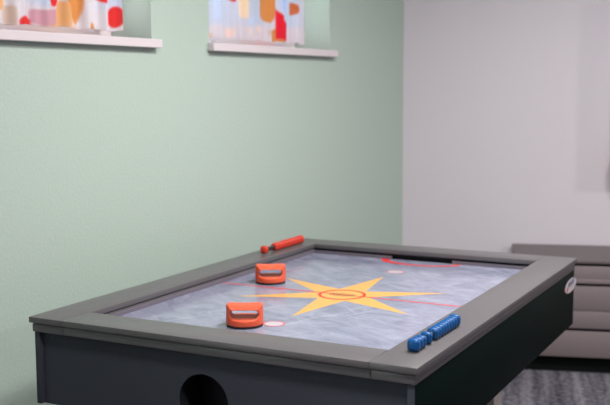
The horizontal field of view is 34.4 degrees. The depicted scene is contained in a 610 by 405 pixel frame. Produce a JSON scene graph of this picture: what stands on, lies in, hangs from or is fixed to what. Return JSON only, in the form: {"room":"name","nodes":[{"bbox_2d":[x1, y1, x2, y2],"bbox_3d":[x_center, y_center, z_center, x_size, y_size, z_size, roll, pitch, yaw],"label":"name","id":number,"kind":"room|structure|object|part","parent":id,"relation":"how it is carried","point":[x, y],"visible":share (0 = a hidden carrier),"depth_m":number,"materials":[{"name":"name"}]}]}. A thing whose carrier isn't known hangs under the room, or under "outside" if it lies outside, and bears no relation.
{"room":"game room","nodes":[
{"label":"game room","id":0,"kind":"room"},
{"bbox_2d":[0,0,122,31],"bbox_3d":[-0.941,-0.905,3.374,0.034,0.599,0.873,4,8,32],"label":"curtain","id":1,"kind":"object","parent":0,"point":[106,15],"visible":1,"depth_m":3.53,"materials":[{"name":"fabric"}]},
{"bbox_2d":[0,0,403,404],"bbox_3d":[-1.077,-0.224,3.324,0.301,2.600,5.600,4,8,32],"label":"wall","id":2,"kind":"structure","parent":0,"point":[121,168],"depth_m":3.93,"materials":[{"name":"green paint"}]},
{"bbox_2d":[0,24,161,47],"bbox_3d":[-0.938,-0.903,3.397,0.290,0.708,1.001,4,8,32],"label":"window sill","id":3,"kind":"structure","parent":2,"relation":"in","point":[23,32],"depth_m":3.49,"materials":[{"name":"white paint"}]},
{"bbox_3d":[-1.042,-0.926,3.455,0.050,0.675,0.963,4,8,32],"label":"frame","id":4,"kind":"part","parent":3,"relation":"part of","materials":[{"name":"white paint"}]},
{"bbox_2d":[208,37,337,56],"bbox_3d":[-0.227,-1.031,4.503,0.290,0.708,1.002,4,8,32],"label":"window sill","id":5,"kind":"structure","parent":2,"relation":"in","point":[216,43],"depth_m":4.48,"materials":[{"name":"white paint"}]},
{"bbox_3d":[-0.331,-1.054,4.561,0.050,0.675,0.964,4,8,32],"label":"frame","id":6,"kind":"part","parent":5,"relation":"part of","materials":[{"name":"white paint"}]},
{"bbox_2d":[209,0,304,44],"bbox_3d":[-0.234,-1.033,4.476,0.034,0.599,0.862,4,8,32],"label":"curtain","id":7,"kind":"object","parent":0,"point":[269,21],"visible":0.93,"depth_m":4.51,"materials":[{"name":"fabric"}]},
{"bbox_2d":[402,0,609,252],"bbox_3d":[3.520,-0.448,5.119,6.000,2.600,0.200,1,7,11],"label":"wall","id":8,"kind":"structure","parent":0,"point":[506,103],"depth_m":5.48,"materials":[{"name":"grey paint"}]},
{"bbox_2d":[501,369,609,404],"bbox_3d":[1.521,1.212,2.535,7.100,0.100,8.800,3,7,27],"label":"floor","id":9,"kind":"structure","parent":0,"point":[530,387],"depth_m":4.79,"materials":[{"name":"grey carpet"}]},
{"bbox_2d":[29,235,576,404],"bbox_3d":[0.136,0.651,3.394,1.200,0.834,1.746,3,7,27],"label":"table","id":10,"kind":"object","parent":9,"relation":"on","point":[349,323],"visible":1,"depth_m":2.87,"materials":[{"name":"grey laminate"}]},
{"bbox_3d":[-0.389,0.395,3.618,0.018,0.217,1.683,3,7,27],"label":"panel","id":11,"kind":"part","parent":10,"relation":"part of","materials":[{"name":"grey laminate"}]},
{"bbox_3d":[-0.351,0.269,3.584,0.125,0.044,1.707,3,7,27],"label":"rail","id":12,"kind":"part","parent":10,"relation":"part of","materials":[{"name":"grey laminate"}]},
{"bbox_3d":[-0.240,0.374,2.640,0.955,0.044,0.126,3,7,27],"label":"rail","id":13,"kind":"part","parent":10,"relation":"part of","materials":[{"name":"grey laminate"}]},
{"bbox_3d":[-0.253,0.506,2.631,1.142,0.217,0.018,3,7,27],"label":"panel","id":14,"kind":"part","parent":10,"relation":"part of","materials":[{"name":"grey laminate"}]},
{"bbox_2d":[226,302,263,328],"bbox_3d":[-0.177,0.329,2.904,0.110,0.065,0.110,0,6,6],"label":"air hockey pusher","id":15,"kind":"object","parent":10,"relation":"on","point":[238,320],"visible":1,"depth_m":2.87,"materials":[{"name":"orange plastic"}]},
{"bbox_2d":[255,263,285,284],"bbox_3d":[-0.124,0.255,3.556,0.110,0.065,0.110,-2,7,-18],"label":"air hockey pusher","id":16,"kind":"object","parent":10,"relation":"on","point":[260,278],"visible":1,"depth_m":3.52,"materials":[{"name":"orange plastic"}]},
{"bbox_2d":[263,321,284,325],"bbox_3d":[-0.092,0.359,2.925,0.064,0.001,0.064,3,7,27],"label":"puck","id":17,"kind":"object","parent":10,"relation":"on","point":[266,323],"depth_m":2.93,"materials":[{"name":"white plastic"}]},
{"bbox_2d":[387,270,402,272],"bbox_3d":[0.343,0.264,3.753,0.064,0.001,0.064,3,7,27],"label":"puck","id":18,"kind":"object","parent":10,"relation":"on","point":[388,271],"depth_m":3.76,"materials":[{"name":"white plastic"}]},
{"bbox_3d":[0.491,0.214,4.033,0.955,0.044,0.126,3,7,27],"label":"rail","id":19,"kind":"part","parent":10,"relation":"part of","materials":[{"name":"grey laminate"}]},
{"bbox_3d":[0.602,0.320,3.089,0.125,0.044,1.707,3,7,27],"label":"rail","id":20,"kind":"part","parent":10,"relation":"part of","materials":[{"name":"grey laminate"}]},
{"bbox_3d":[0.643,0.450,3.089,0.020,0.217,1.694,3,7,27],"label":"panel","id":21,"kind":"part","parent":10,"relation":"part of","materials":[{"name":"black laminate"}]},
{"bbox_3d":[0.702,0.738,3.830,0.100,0.534,0.100,3,7,27],"label":"leg","id":22,"kind":"part","parent":10,"relation":"part of","materials":[{"name":"grey wood"}]},
{"bbox_2d":[512,244,609,372],"bbox_3d":[2.196,0.571,5.105,2.208,0.591,0.516,1,7,11],"label":"dresser","id":23,"kind":"object","parent":9,"relation":"on","point":[584,346],"visible":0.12,"depth_m":5.02,"materials":[{"name":"grey wood"}]},
{"bbox_3d":[1.611,0.725,4.992,1.098,0.134,0.023,1,7,11],"label":"drawer","id":24,"kind":"part","parent":23,"relation":"part of","materials":[{"name":"beige laminate"}]},
{"bbox_3d":[1.610,0.598,4.978,1.098,0.090,0.023,1,7,11],"label":"drawer","id":25,"kind":"part","parent":23,"relation":"part of","materials":[{"name":"beige laminate"}]},
{"bbox_3d":[1.610,0.488,4.965,1.098,0.126,0.023,1,7,11],"label":"drawer","id":26,"kind":"part","parent":23,"relation":"part of","materials":[{"name":"beige laminate"}]},
{"bbox_3d":[1.609,0.368,4.952,1.098,0.086,0.023,1,7,11],"label":"drawer","id":27,"kind":"part","parent":23,"relation":"part of","materials":[{"name":"beige laminate"}]}
]}

